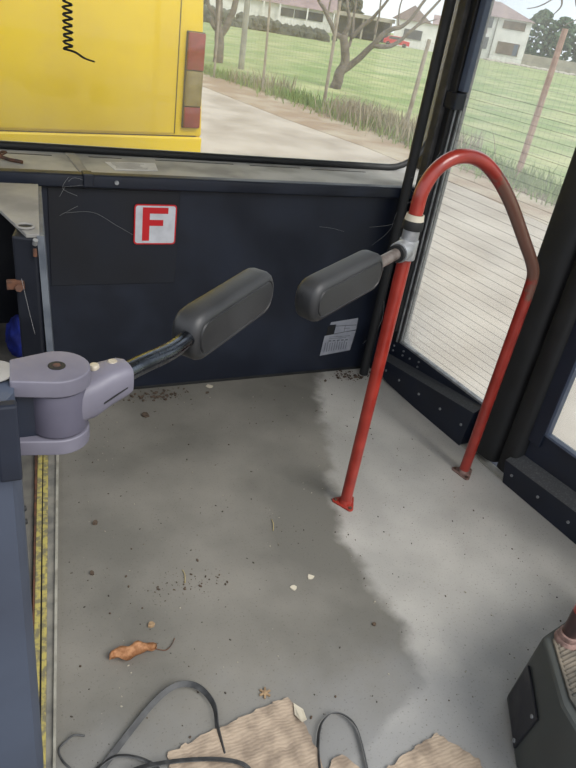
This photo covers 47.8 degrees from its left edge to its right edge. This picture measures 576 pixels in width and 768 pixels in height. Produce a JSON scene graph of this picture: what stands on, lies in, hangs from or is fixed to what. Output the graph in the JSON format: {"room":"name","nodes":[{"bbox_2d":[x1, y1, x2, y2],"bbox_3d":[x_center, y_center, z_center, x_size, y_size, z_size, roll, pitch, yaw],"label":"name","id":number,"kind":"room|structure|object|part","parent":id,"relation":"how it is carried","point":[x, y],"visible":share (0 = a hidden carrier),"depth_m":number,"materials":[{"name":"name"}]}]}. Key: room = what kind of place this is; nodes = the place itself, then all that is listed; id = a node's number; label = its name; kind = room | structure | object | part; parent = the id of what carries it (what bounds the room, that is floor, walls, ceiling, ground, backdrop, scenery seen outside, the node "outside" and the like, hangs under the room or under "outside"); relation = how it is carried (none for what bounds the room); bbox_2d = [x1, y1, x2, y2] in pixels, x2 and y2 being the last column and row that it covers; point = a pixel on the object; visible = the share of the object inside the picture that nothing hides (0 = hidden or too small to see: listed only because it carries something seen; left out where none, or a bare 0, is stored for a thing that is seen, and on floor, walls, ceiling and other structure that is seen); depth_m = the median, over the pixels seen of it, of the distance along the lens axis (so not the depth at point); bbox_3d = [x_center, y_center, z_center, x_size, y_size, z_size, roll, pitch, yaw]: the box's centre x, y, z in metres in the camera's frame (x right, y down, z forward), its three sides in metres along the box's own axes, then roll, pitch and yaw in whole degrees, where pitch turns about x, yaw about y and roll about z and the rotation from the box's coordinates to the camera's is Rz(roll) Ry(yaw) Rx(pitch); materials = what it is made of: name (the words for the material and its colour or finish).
{"room":"bus interior","nodes":[
{"label":"bus interior","id":0,"kind":"room"},
{"bbox_2d":[0,323,17,362],"bbox_3d":[-1.589,-0.027,2.375,1.310,0.140,0.520,-6,33,-25],"label":"floor","id":1,"kind":"structure","parent":0,"point":[5,355],"depth_m":2.56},
{"bbox_2d":[5,314,21,357],"bbox_3d":[-1.041,-0.194,2.526,0.108,0.168,0.179,-6,33,-25],"label":"cloth","id":2,"kind":"object","parent":1,"relation":"on","point":[13,337],"visible":0.56,"depth_m":2.47,"materials":[{"name":"blue fabric"}]},
{"bbox_2d":[0,213,18,322],"bbox_3d":[-1.650,-0.445,2.405,1.300,0.900,0.040,-6,33,-25],"label":"wall","id":3,"kind":"structure","parent":0,"point":[8,298],"depth_m":2.64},
{"bbox_2d":[0,140,425,169],"bbox_3d":[-0.635,-1.366,2.167,3.033,1.164,0.029,-6,33,-25],"label":"window frame","id":4,"kind":"structure","parent":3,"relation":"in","point":[9,145],"depth_m":2.59,"materials":[{"name":"black rubber"}]},
{"bbox_2d":[41,187,410,386],"bbox_3d":[-0.218,-0.385,2.669,1.500,0.845,0.030,-6,33,-25],"label":"wall","id":5,"kind":"structure","parent":0,"point":[221,236],"depth_m":2.61,"materials":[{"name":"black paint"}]},
{"bbox_2d":[32,455,37,625],"bbox_3d":[-0.553,0.794,1.394,0.012,0.018,2.779,-2,32,-19],"label":"trim","id":6,"kind":"structure","parent":5,"relation":"attached to","point":[36,456],"depth_m":1.91,"materials":[{"name":"metal"}]},
{"bbox_2d":[34,455,41,691],"bbox_3d":[-0.544,0.791,1.398,0.015,0.020,2.779,-2,32,-19],"label":"trim","id":7,"kind":"structure","parent":5,"relation":"attached to","point":[39,472],"depth_m":1.80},
{"bbox_2d":[39,455,42,717],"bbox_3d":[-0.535,0.792,1.403,0.006,0.016,2.778,-2,32,-19],"label":"trim","id":8,"kind":"structure","parent":5,"relation":"attached to","point":[42,455],"depth_m":1.70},
{"bbox_2d":[41,455,47,767],"bbox_3d":[-0.532,0.790,1.404,0.018,0.020,2.779,-2,32,-19],"label":"trim","id":9,"kind":"structure","parent":5,"relation":"attached to","point":[45,457],"depth_m":1.71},
{"bbox_2d":[46,455,55,767],"bbox_3d":[-0.525,0.790,1.410,0.029,0.017,2.783,-1,32,-18],"label":"trim","id":10,"kind":"structure","parent":5,"relation":"attached to","point":[51,458],"depth_m":1.72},
{"bbox_2d":[53,455,58,767],"bbox_3d":[-0.509,0.785,1.413,0.010,0.026,2.784,-1,32,-18],"label":"trim","id":11,"kind":"structure","parent":5,"relation":"attached to","point":[57,456],"depth_m":1.68,"materials":[{"name":"metal"}]},
{"bbox_2d":[47,187,179,285],"bbox_3d":[-0.620,-0.524,2.343,0.455,0.352,0.006,-6,33,-25],"label":"panel","id":12,"kind":"object","parent":5,"relation":"attached to","point":[86,247],"depth_m":2.32,"materials":[{"name":"black metal"}]},
{"bbox_2d":[133,204,176,243],"bbox_3d":[-0.483,-0.580,2.366,0.155,0.148,0.003,-6,33,-25],"label":"letter sign","id":13,"kind":"object","parent":5,"relation":"attached to","point":[153,223],"visible":1,"depth_m":2.36,"materials":[{"name":"red"}]},
{"bbox_2d":[0,140,418,198],"bbox_3d":[-0.689,-0.803,2.378,3.080,0.051,0.488,-6,33,-25],"label":"ledge","id":14,"kind":"object","parent":5,"relation":"attached to","point":[47,169],"visible":0.8,"depth_m":2.42,"materials":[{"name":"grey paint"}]},
{"bbox_2d":[0,150,22,163],"bbox_3d":[-0.955,-0.771,2.193,0.138,0.026,0.052,9,30,0],"label":"clip","id":15,"kind":"object","parent":14,"relation":"on","point":[3,152],"visible":1,"depth_m":2.18,"materials":[{"name":"metal"}]},
{"bbox_2d":[105,162,157,170],"bbox_3d":[-0.556,-0.794,2.371,0.191,0.002,0.114,-10,35,-30],"label":"paper label","id":16,"kind":"object","parent":14,"relation":"on","point":[126,166],"visible":1,"depth_m":2.36,"materials":[{"name":"grey paper"}]},
{"bbox_2d":[41,186,396,198],"bbox_3d":[-0.155,-0.722,2.447,1.490,0.010,0.019,-6,33,-25],"label":"trim","id":17,"kind":"structure","parent":5,"relation":"attached to","point":[41,186],"depth_m":2.38,"materials":[{"name":"black paint"}]},
{"bbox_2d":[21,153,439,332],"bbox_3d":[-0.258,-0.456,2.422,1.680,0.900,0.546,-18,40,-39],"label":"cobweb","id":18,"kind":"object","parent":5,"relation":"attached to","point":[439,153],"visible":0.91,"depth_m":2.21,"materials":[{"name":"grey"}]},
{"bbox_2d":[133,365,371,389],"bbox_3d":[-0.271,-0.020,2.863,1.500,0.012,0.006,-6,33,-25],"label":"baseboard","id":19,"kind":"structure","parent":5,"relation":"attached to","point":[354,367],"depth_m":2.90,"materials":[{"name":"black rubber"}]},
{"bbox_2d":[320,318,357,355],"bbox_3d":[0.236,-0.217,2.999,0.167,0.184,0.002,-6,33,-25],"label":"notice sheet","id":20,"kind":"object","parent":5,"relation":"attached to","point":[339,342],"visible":1,"depth_m":3.00,"materials":[{"name":"paper"}]},
{"bbox_2d":[324,325,351,351],"bbox_3d":[0.240,-0.211,3.004,0.147,0.133,0.001,-6,33,-25],"label":"print","id":21,"kind":"object","parent":20,"relation":"attached to","point":[339,342],"depth_m":3.00,"materials":[{"name":"grey paper"}]},
{"bbox_2d":[369,199,411,368],"bbox_3d":[0.458,-0.299,3.118,0.064,1.245,0.170,-9,35,-29],"label":"trim","id":22,"kind":"structure","parent":5,"relation":"attached to","point":[411,199],"depth_m":3.04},
{"bbox_2d":[417,0,458,168],"bbox_3d":[0.755,-1.510,2.843,0.072,1.184,0.100,-6,33,-25],"label":"trim","id":23,"kind":"structure","parent":5,"relation":"attached to","point":[457,1],"depth_m":2.93,"materials":[{"name":"black paint"}]},
{"bbox_2d":[382,376,503,480],"bbox_3d":[0.828,0.365,2.556,0.042,0.033,1.720,-9,35,-29],"label":"trim","id":24,"kind":"structure","parent":5,"relation":"attached to","point":[485,462],"depth_m":2.59,"materials":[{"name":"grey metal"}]},
{"bbox_2d":[414,0,471,190],"bbox_3d":[0.589,-0.967,2.642,0.095,2.100,0.100,-6,33,-25],"label":"trim","id":25,"kind":"structure","parent":5,"relation":"attached to","point":[463,9],"depth_m":2.48,"materials":[{"name":"grey rubber"}]},
{"bbox_2d":[383,0,575,461],"bbox_3d":[0.777,-0.748,2.361,0.089,2.063,0.800,-9,35,-29],"label":"door","id":26,"kind":"structure","parent":5,"relation":"in","point":[453,408],"depth_m":2.50,"materials":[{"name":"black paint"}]},
{"bbox_3d":[0.796,-0.822,2.361,0.005,1.810,0.595,-9,35,-29],"label":"pane","id":27,"kind":"part","parent":26,"relation":"part of","materials":[{"name":"clear glass"}]},
{"bbox_3d":[0.652,0.030,2.858,0.035,0.195,0.740,-9,35,-29],"label":"rail","id":28,"kind":"part","parent":26,"relation":"part of","materials":[{"name":"black metal"}]},
{"bbox_3d":[0.659,-0.053,2.800,0.016,0.010,0.572,-9,35,-29],"label":"window trim","id":29,"kind":"part","parent":26,"relation":"part of","materials":[{"name":"metal"}]},
{"bbox_2d":[21,368,575,767],"bbox_3d":[-0.250,0.684,1.718,3.055,0.050,3.320,-6,33,-25],"label":"floor","id":30,"kind":"structure","parent":0,"point":[463,636],"depth_m":1.95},
{"bbox_2d":[0,379,42,767],"bbox_3d":[-0.713,0.427,1.026,0.588,0.945,0.100,-6,33,-25],"label":"partition panel","id":31,"kind":"object","parent":30,"relation":"on","point":[21,746],"visible":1,"depth_m":1.11,"materials":[{"name":"blue metal"}]},
{"bbox_2d":[0,268,273,481],"bbox_3d":[-0.222,-0.061,1.171,0.138,0.134,0.735,25,33,24],"label":"gate arm","id":32,"kind":"object","parent":31,"relation":"attached to","point":[57,393],"visible":0.99,"depth_m":0.97,"materials":[{"name":"grey plastic"}]},
{"bbox_3d":[-0.383,0.080,0.890,0.030,0.126,0.018,-6,33,-25],"label":"mounting plate","id":33,"kind":"part","parent":32,"relation":"part of","materials":[{"name":"blue paint"}]},
{"bbox_3d":[-0.386,0.034,0.961,0.040,0.087,0.050,-6,33,-25],"label":"hinge post","id":34,"kind":"part","parent":32,"relation":"part of","materials":[{"name":"blue paint"}]},
{"bbox_2d":[0,183,53,356],"bbox_3d":[-0.908,-0.210,1.892,0.472,0.640,0.495,-6,33,-25],"label":"cabinet side","id":35,"kind":"object","parent":30,"relation":"on","point":[21,204],"visible":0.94,"depth_m":1.73,"materials":[{"name":"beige metal"}]},
{"bbox_3d":[-0.881,-0.477,1.742,0.444,0.010,0.475,-6,33,-25],"label":"plate","id":36,"kind":"part","parent":35,"relation":"part of","materials":[{"name":"beige metal"}]},
{"bbox_3d":[-0.712,-0.133,1.834,0.073,0.622,0.131,1,31,-15],"label":"corner post","id":37,"kind":"part","parent":35,"relation":"part of","materials":[{"name":"black metal"}]},
{"bbox_3d":[-0.730,-0.222,1.975,0.037,0.628,0.465,-3,32,-20],"label":"panel","id":38,"kind":"part","parent":35,"relation":"part of","materials":[{"name":"grey metal"}]},
{"bbox_2d":[58,734,84,767],"bbox_3d":[-0.465,0.802,1.389,0.055,0.014,0.106,1,31,-15],"label":"wire","id":39,"kind":"object","parent":30,"relation":"on","point":[81,735],"visible":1,"depth_m":1.41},
{"bbox_2d":[96,754,159,767],"bbox_3d":[-0.335,0.823,1.381,0.192,0.018,0.074,6,30,-5],"label":"strap","id":40,"kind":"object","parent":30,"relation":"on","point":[100,765],"visible":0.99,"depth_m":1.40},
{"bbox_2d":[109,638,174,660],"bbox_3d":[-0.362,0.667,1.635,0.171,0.025,0.043,-6,33,-25],"label":"dry leaf","id":41,"kind":"object","parent":30,"relation":"on","point":[126,653],"visible":1,"depth_m":1.63,"materials":[{"name":"plant"}]},
{"bbox_3d":[-0.386,0.669,1.624,0.118,0.024,0.043,-6,33,-25],"label":"blade","id":42,"kind":"part","parent":41,"relation":"part of","materials":[{"name":"brown plant"}]},
{"bbox_2d":[142,412,148,417],"bbox_3d":[-0.559,0.120,2.543,0.027,0.006,0.034,-6,33,-25],"label":"flake","id":43,"kind":"object","parent":30,"relation":"on","point":[144,414],"visible":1,"depth_m":2.54,"materials":[{"name":"brown"}]},
{"bbox_2d":[148,621,154,627],"bbox_3d":[-0.360,0.635,1.715,0.016,0.006,0.017,9,30,-1],"label":"chip","id":44,"kind":"object","parent":30,"relation":"on","point":[151,624],"visible":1,"depth_m":1.71,"materials":[{"name":"beige"}]},
{"bbox_2d":[123,387,208,402],"bbox_3d":[-0.516,0.039,2.696,0.379,0.009,0.103,-6,33,-25],"label":"pile","id":45,"kind":"object","parent":30,"relation":"on","point":[164,390],"visible":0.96,"depth_m":2.67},
{"bbox_2d":[125,559,228,608],"bbox_3d":[-0.304,0.570,1.845,0.297,0.005,0.168,-6,33,-25],"label":"pile","id":46,"kind":"object","parent":30,"relation":"on","point":[157,587],"visible":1,"depth_m":1.85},
{"bbox_2d":[167,697,322,767],"bbox_3d":[-0.078,0.855,1.398,0.355,0.022,0.320,-6,33,-25],"label":"cardboard piece","id":47,"kind":"object","parent":30,"relation":"on","point":[275,735],"visible":0.97,"depth_m":1.48,"materials":[{"name":"beige cardboard"}]},
{"bbox_2d":[101,680,225,767],"bbox_3d":[-0.302,0.783,1.462,0.303,0.028,0.194,-6,33,-25],"label":"strap","id":48,"kind":"object","parent":47,"relation":"on","point":[179,684],"visible":1,"depth_m":1.51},
{"bbox_2d":[134,757,250,767],"bbox_3d":[-0.212,0.830,1.391,0.293,0.019,0.057,2,31,-13],"label":"strap","id":49,"kind":"object","parent":47,"relation":"on","point":[189,759],"visible":1,"depth_m":1.41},
{"bbox_2d":[259,687,270,698],"bbox_3d":[-0.057,0.757,1.593,0.030,0.004,0.029,-6,33,-25],"label":"scrap","id":50,"kind":"object","parent":30,"relation":"on","point":[264,692],"visible":1,"depth_m":1.59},
{"bbox_2d":[68,381,557,762],"bbox_3d":[-0.025,0.438,2.154,1.549,0.004,1.668,-6,33,-25],"label":"scattered grit","id":51,"kind":"object","parent":30,"relation":"on","point":[320,381],"visible":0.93,"depth_m":2.01,"materials":[{"name":"black gravel"}]},
{"bbox_2d":[79,386,569,738],"bbox_3d":[-0.033,0.437,2.154,1.514,0.004,1.639,-6,33,-25],"label":"crumbs","id":52,"kind":"object","parent":30,"relation":"on","point":[285,386],"visible":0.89,"depth_m":1.94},
{"bbox_2d":[316,712,367,767],"bbox_3d":[0.121,0.844,1.478,0.118,0.015,0.210,3,30,-10],"label":"strap","id":53,"kind":"object","parent":30,"relation":"on","point":[346,716],"visible":1,"depth_m":1.51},
{"bbox_2d":[329,755,359,767],"bbox_3d":[0.136,0.875,1.442,0.074,0.007,0.105,-13,37,-34],"label":"cardboard piece","id":54,"kind":"object","parent":30,"relation":"on","point":[341,761],"visible":1,"depth_m":1.47,"materials":[{"name":"beige cardboard"}]},
{"bbox_2d":[324,370,370,381],"bbox_3d":[0.281,-0.040,3.061,0.276,0.011,0.129,-6,33,-25],"label":"pile","id":55,"kind":"object","parent":30,"relation":"on","point":[354,375],"visible":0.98,"depth_m":3.06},
{"bbox_2d":[359,0,455,375],"bbox_3d":[0.511,-0.947,2.585,0.041,2.100,0.041,-6,33,-25],"label":"pole","id":56,"kind":"object","parent":30,"relation":"on","point":[448,7],"visible":0.84,"depth_m":2.61,"materials":[{"name":"black metal"}]},
{"bbox_2d":[387,733,482,767],"bbox_3d":[0.348,0.892,1.472,0.226,0.008,0.187,-6,33,-25],"label":"cardboard piece","id":57,"kind":"object","parent":30,"relation":"on","point":[436,751],"visible":1,"depth_m":1.51,"materials":[{"name":"beige cardboard"}]},
{"bbox_2d":[332,148,539,511],"bbox_3d":[0.529,-0.131,2.094,0.636,1.196,0.083,-8,34,-28],"label":"handrail","id":58,"kind":"object","parent":30,"relation":"on","point":[476,158],"visible":0.97,"depth_m":2.00,"materials":[{"name":"red metal"}]},
{"bbox_2d":[295,211,423,320],"bbox_3d":[0.194,-0.304,1.632,0.064,0.186,0.519,27,34,27],"label":"gate arm","id":59,"kind":"object","parent":58,"relation":"attached to","point":[331,288],"visible":0.98,"depth_m":1.55,"materials":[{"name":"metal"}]},
{"bbox_2d":[388,239,413,262],"bbox_3d":[0.308,-0.363,1.777,0.072,0.061,0.072,-6,33,-25],"label":"socket","id":60,"kind":"object","parent":59,"relation":"attached to","point":[402,250],"depth_m":1.75,"materials":[{"name":"silver metal"}]},
{"bbox_2d":[507,622,575,767],"bbox_3d":[0.829,0.777,1.539,0.598,0.277,0.587,-6,33,-25],"label":"plinth","id":61,"kind":"object","parent":30,"relation":"on","point":[542,701],"visible":1,"depth_m":1.46,"materials":[{"name":"grey plastic"}]},
{"bbox_3d":[0.559,0.772,1.555,0.010,0.157,0.145,11,30,3],"label":"plate","id":62,"kind":"part","parent":61,"relation":"part of","materials":[{"name":"black metal"}]},
{"bbox_2d":[554,604,575,649],"bbox_3d":[0.752,0.004,1.177,0.059,1.392,0.059,-6,33,-25],"label":"stanchion","id":63,"kind":"object","parent":61,"relation":"on","point":[565,635],"visible":1,"depth_m":1.50,"materials":[{"name":"brown paint"}]},
{"bbox_3d":[-0.239,-1.566,1.079,3.150,0.040,1.930,-6,33,-25],"label":"ceiling","id":64,"kind":"structure","parent":0,"visible":0},
{"bbox_3d":[-0.569,-1.936,1.834,3.250,0.170,0.100,-6,33,-25],"label":"trim","id":65,"kind":"structure","parent":64,"relation":"attached to","visible":0},
{"bbox_2d":[61,0,94,61],"bbox_3d":[-0.658,-1.471,2.026,0.108,0.842,0.025,-6,33,-25],"label":"coiled cord","id":66,"kind":"object","parent":65,"relation":"hanging from","point":[69,32],"visible":1,"depth_m":2.17,"materials":[{"name":"black plastic"}]},
{"bbox_3d":[1.152,-1.495,1.539,0.236,0.140,1.800,-6,33,-25],"label":"trim","id":67,"kind":"structure","parent":64,"relation":"attached to","visible":0},
{"bbox_2d":[497,259,575,543],"bbox_3d":[1.185,-0.323,1.744,0.089,2.060,0.894,-9,35,-29],"label":"door","id":68,"kind":"structure","parent":67,"relation":"attached to","point":[536,465],"depth_m":2.32,"materials":[{"name":"black metal"}]},
{"bbox_3d":[1.101,0.468,2.174,0.035,0.255,0.805,-9,35,-29],"label":"rail","id":69,"kind":"part","parent":68,"relation":"part of","materials":[{"name":"blue paint"}]},
{"bbox_3d":[1.217,-0.390,1.693,0.024,1.726,0.655,-9,35,-29],"label":"window trim","id":70,"kind":"part","parent":68,"relation":"part of","materials":[{"name":"blue paint"}]},
{"label":"outside","id":71,"kind":"structure","parent":0,"visible":0},
{"bbox_2d":[203,17,575,203],"bbox_3d":[14.194,-64.784,121.794,397.600,1.939,280.000,-6,33,-25],"label":"field","id":72,"kind":"structure","parent":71,"point":[540,143],"depth_m":27.88,"materials":[{"name":"green plant"}]},
{"bbox_2d":[206,0,238,62],"bbox_3d":[-2.316,-13.240,23.185,1.512,3.394,0.372,6,30,-5],"label":"pruned tree","id":73,"kind":"object","parent":72,"relation":"on","point":[225,27],"visible":0.77,"depth_m":23.28,"materials":[{"name":"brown plant"}]},
{"bbox_2d":[238,0,250,69],"bbox_3d":[-1.188,-13.918,21.277,0.217,6.750,0.217,-6,33,-25],"label":"utility pole","id":74,"kind":"object","parent":72,"relation":"on","point":[247,2],"visible":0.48,"depth_m":22.31,"materials":[{"name":"concrete"}]},
{"bbox_2d":[261,0,270,86],"bbox_3d":[-0.583,-8.901,17.272,0.128,2.290,0.079,6,30,-5],"label":"fence post","id":75,"kind":"object","parent":72,"relation":"on","point":[269,8],"visible":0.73,"depth_m":17.21,"materials":[{"name":"brown wood"}]},
{"bbox_2d":[216,6,269,89],"bbox_3d":[-1.282,-9.210,17.762,1.856,1.852,0.004,28,35,29],"label":"wire mesh","id":76,"kind":"object","parent":75,"relation":"attached to","point":[224,6],"visible":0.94,"depth_m":17.73,"materials":[{"name":"grey metal"}]},
{"bbox_2d":[264,15,333,100],"bbox_3d":[0.228,-8.284,16.583,0.004,1.852,2.413,-18,40,-39],"label":"wire mesh","id":77,"kind":"object","parent":75,"relation":"attached to","point":[272,15],"visible":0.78,"depth_m":16.52,"materials":[{"name":"grey metal"}]},
{"bbox_2d":[203,4,336,41],"bbox_3d":[-4.429,-36.105,64.936,19.091,2.234,2.715,5,30,-8],"label":"hedge","id":78,"kind":"object","parent":72,"relation":"on","point":[297,29],"visible":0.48,"depth_m":64.71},
{"bbox_2d":[225,63,320,94],"bbox_3d":[-0.542,-8.461,18.029,2.139,0.607,2.714,-6,33,-25],"label":"dry weeds","id":79,"kind":"object","parent":72,"relation":"on","point":[235,76],"visible":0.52,"depth_m":17.81,"materials":[{"name":"plant"}]},
{"bbox_2d":[210,0,337,32],"bbox_3d":[-3.021,-67.445,115.763,25.001,6.100,18.355,-6,33,-25],"label":"house","id":80,"kind":"structure","parent":72,"relation":"on","point":[305,10],"depth_m":112.74,"materials":[{"name":"white paint"}]},
{"bbox_2d":[323,0,341,102],"bbox_3d":[1.047,-7.883,15.776,0.083,2.476,0.091,31,36,33],"label":"fence post","id":81,"kind":"object","parent":72,"relation":"on","point":[340,2],"visible":0.79,"depth_m":15.67,"materials":[{"name":"wood"}]},
{"bbox_2d":[332,0,364,20],"bbox_3d":[10.597,-76.470,133.314,9.547,8.816,9.648,-6,33,-25],"label":"broad tree","id":82,"kind":"object","parent":72,"relation":"on","point":[359,7],"visible":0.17,"depth_m":130.81,"materials":[{"name":"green plant"}]},
{"bbox_2d":[332,10,394,41],"bbox_3d":[12.105,-57.790,105.399,11.643,3.600,10.416,-6,33,-25],"label":"shed","id":83,"kind":"object","parent":72,"relation":"on","point":[384,23],"visible":0.47,"depth_m":107.39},
{"bbox_2d":[317,0,440,88],"bbox_3d":[2.734,-11.392,21.075,4.433,3.776,1.000,9,30,0],"label":"bare tree","id":84,"kind":"object","parent":72,"relation":"on","point":[345,49],"visible":0.95,"depth_m":20.84,"materials":[{"name":"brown plant"}]},
{"bbox_2d":[203,62,564,205],"bbox_3d":[0.409,-6.986,16.042,3.167,0.408,21.437,-11,36,-32],"label":"weeds","id":85,"kind":"object","parent":72,"relation":"on","point":[294,97],"visible":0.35,"depth_m":13.50,"materials":[{"name":"plant"}]},
{"bbox_2d":[383,35,409,47],"bbox_3d":[15.799,-49.805,94.564,4.019,1.349,3.359,-6,33,-25],"label":"car","id":86,"kind":"object","parent":72,"relation":"on","point":[386,40],"visible":0.78,"depth_m":93.85,"materials":[{"name":"red metal"}]},
{"bbox_2d":[313,89,495,154],"bbox_3d":[2.292,-5.686,14.001,2.146,0.617,4.684,-9,35,-29],"label":"dry weeds","id":87,"kind":"object","parent":72,"relation":"on","point":[352,108],"visible":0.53,"depth_m":14.16,"materials":[{"name":"beige plant"}]},
{"bbox_2d":[403,39,430,131],"bbox_3d":[2.605,-5.991,13.397,0.220,2.012,0.104,-6,33,-25],"label":"fence post","id":88,"kind":"object","parent":72,"relation":"on","point":[427,46],"visible":0.79,"depth_m":13.29,"materials":[{"name":"brown wood"}]},
{"bbox_2d":[326,25,422,121],"bbox_3d":[1.790,-6.885,14.599,0.004,1.852,3.405,-8,34,-27],"label":"wire mesh","id":89,"kind":"object","parent":88,"relation":"attached to","point":[340,25],"visible":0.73,"depth_m":14.39,"materials":[{"name":"grey metal"}]},
{"bbox_2d":[408,40,549,172],"bbox_3d":[3.331,-5.200,12.099,0.004,1.852,3.367,-8,34,-28],"label":"wire mesh","id":90,"kind":"object","parent":88,"relation":"attached to","point":[425,40],"visible":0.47,"depth_m":11.50,"materials":[{"name":"grey metal"}]},
{"bbox_2d":[392,5,486,51],"bbox_3d":[23.369,-55.404,102.421,16.404,6.100,15.216,-6,33,-25],"label":"gabled house","id":91,"kind":"structure","parent":72,"relation":"on","point":[425,31],"depth_m":99.42,"materials":[{"name":"white paint"}]},
{"bbox_2d":[480,1,535,63],"bbox_3d":[35.412,-61.640,114.124,17.144,9.600,16.686,-6,33,-25],"label":"house","id":92,"kind":"structure","parent":72,"relation":"on","point":[508,31],"depth_m":109.91,"materials":[{"name":"white paint"}]},
{"bbox_2d":[511,45,518,55],"bbox_3d":[38.536,-56.613,110.288,0.700,1.700,0.060,15,30,10],"label":"shutter","id":93,"kind":"object","parent":92,"relation":"hanging from","point":[514,48],"depth_m":110.30,"materials":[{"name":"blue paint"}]},
{"bbox_2d":[483,58,575,75],"bbox_3d":[43.374,-48.794,102.235,16.650,0.697,22.518,-6,33,-25],"label":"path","id":94,"kind":"structure","parent":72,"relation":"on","point":[489,59],"depth_m":103.45,"materials":[{"name":"beige concrete"}]},
{"bbox_2d":[524,8,556,56],"bbox_3d":[48.294,-66.722,125.720,6.543,10.471,6.920,-6,33,-25],"label":"evergreen tree","id":95,"kind":"object","parent":72,"relation":"on","point":[544,17],"visible":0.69,"depth_m":123.61,"materials":[{"name":"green plant"}]},
{"bbox_2d":[515,28,568,177],"bbox_3d":[4.141,-4.504,10.788,0.115,2.482,0.142,31,36,33],"label":"fence post","id":96,"kind":"object","parent":72,"relation":"on","point":[564,31],"visible":0.79,"depth_m":10.66,"materials":[{"name":"wood"}]},
{"bbox_2d":[522,65,575,191],"bbox_3d":[4.784,-3.538,9.642,0.004,1.852,3.241,-6,33,-26],"label":"wire mesh","id":97,"kind":"object","parent":96,"relation":"attached to","point":[554,65],"visible":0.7,"depth_m":10.53,"materials":[{"name":"grey metal"}]},
{"bbox_2d":[521,54,575,73],"bbox_3d":[54.710,-52.548,111.048,23.400,2.620,23.749,-6,33,-25],"label":"wall","id":98,"kind":"structure","parent":72,"relation":"on","point":[561,63],"depth_m":113.26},
{"bbox_2d":[527,0,575,25],"bbox_3d":[4.732,-5.299,9.892,2.849,4.919,0.330,17,31,13],"label":"tree","id":99,"kind":"object","parent":72,"relation":"on","point":[549,0],"visible":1,"depth_m":9.81,"materials":[{"name":"grey plant"}]},
{"bbox_2d":[541,16,575,60],"bbox_3d":[52.227,-65.144,124.958,6.990,9.654,7.062,-6,33,-25],"label":"evergreen tree","id":100,"kind":"object","parent":72,"relation":"on","point":[564,20],"visible":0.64,"depth_m":123.18,"materials":[{"name":"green plant"}]},
{"bbox_2d":[570,40,575,61],"bbox_3d":[57.198,-63.012,123.944,7.126,8.436,7.183,-6,33,-25],"label":"evergreen tree","id":101,"kind":"object","parent":72,"relation":"on","point":[573,52],"visible":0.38,"depth_m":123.76,"materials":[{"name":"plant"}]},
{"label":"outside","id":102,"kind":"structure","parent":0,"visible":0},
{"bbox_2d":[199,86,575,449],"bbox_3d":[-14.487,-2.309,3.949,37.500,0.020,60.000,-6,33,-25],"label":"road","id":103,"kind":"structure","parent":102,"point":[229,125],"depth_m":7.16,"materials":[{"name":"concrete"}]},
{"bbox_2d":[0,0,205,151],"bbox_3d":[-3.862,-3.793,6.225,2.400,3.298,8.530,-13,36,-33],"label":"bus","id":104,"kind":"object","parent":103,"relation":"on","point":[142,89],"visible":0.68,"depth_m":3.71,"materials":[{"name":"paint"}]},
{"bbox_2d":[181,30,205,127],"bbox_3d":[-0.599,-1.883,4.038,0.127,0.550,0.097,-6,33,-25],"label":"tail light","id":105,"kind":"object","parent":104,"relation":"on","point":[193,42],"depth_m":3.99,"materials":[{"name":"red plastic"}]},
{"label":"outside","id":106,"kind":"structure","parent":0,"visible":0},
{"bbox_2d":[202,73,554,224],"bbox_3d":[1.434,-3.998,11.445,4.516,0.026,60.503,-10,35,-30],"label":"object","id":107,"kind":"structure","parent":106,"point":[316,121],"depth_m":13.30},
{"bbox_2d":[213,0,220,77],"bbox_3d":[-1.989,-9.636,18.193,0.064,2.247,0.071,6,30,-5],"label":"fence post","id":108,"kind":"object","parent":107,"relation":"on","point":[217,34],"visible":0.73,"depth_m":18.17,"materials":[{"name":"wood"}]},
{"bbox_3d":[-5.110,-12.028,21.448,0.083,2.278,0.084,-6,33,-25],"label":"fence post","id":109,"kind":"object","parent":107,"relation":"on","visible":0},
{"bbox_2d":[203,4,217,73],"bbox_3d":[-3.561,-10.768,19.852,0.004,1.852,5.105,-15,38,-36],"label":"wire mesh","id":110,"kind":"object","parent":109,"relation":"attached to","point":[205,4],"visible":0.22,"depth_m":18.36,"materials":[{"name":"grey metal"}]}
]}

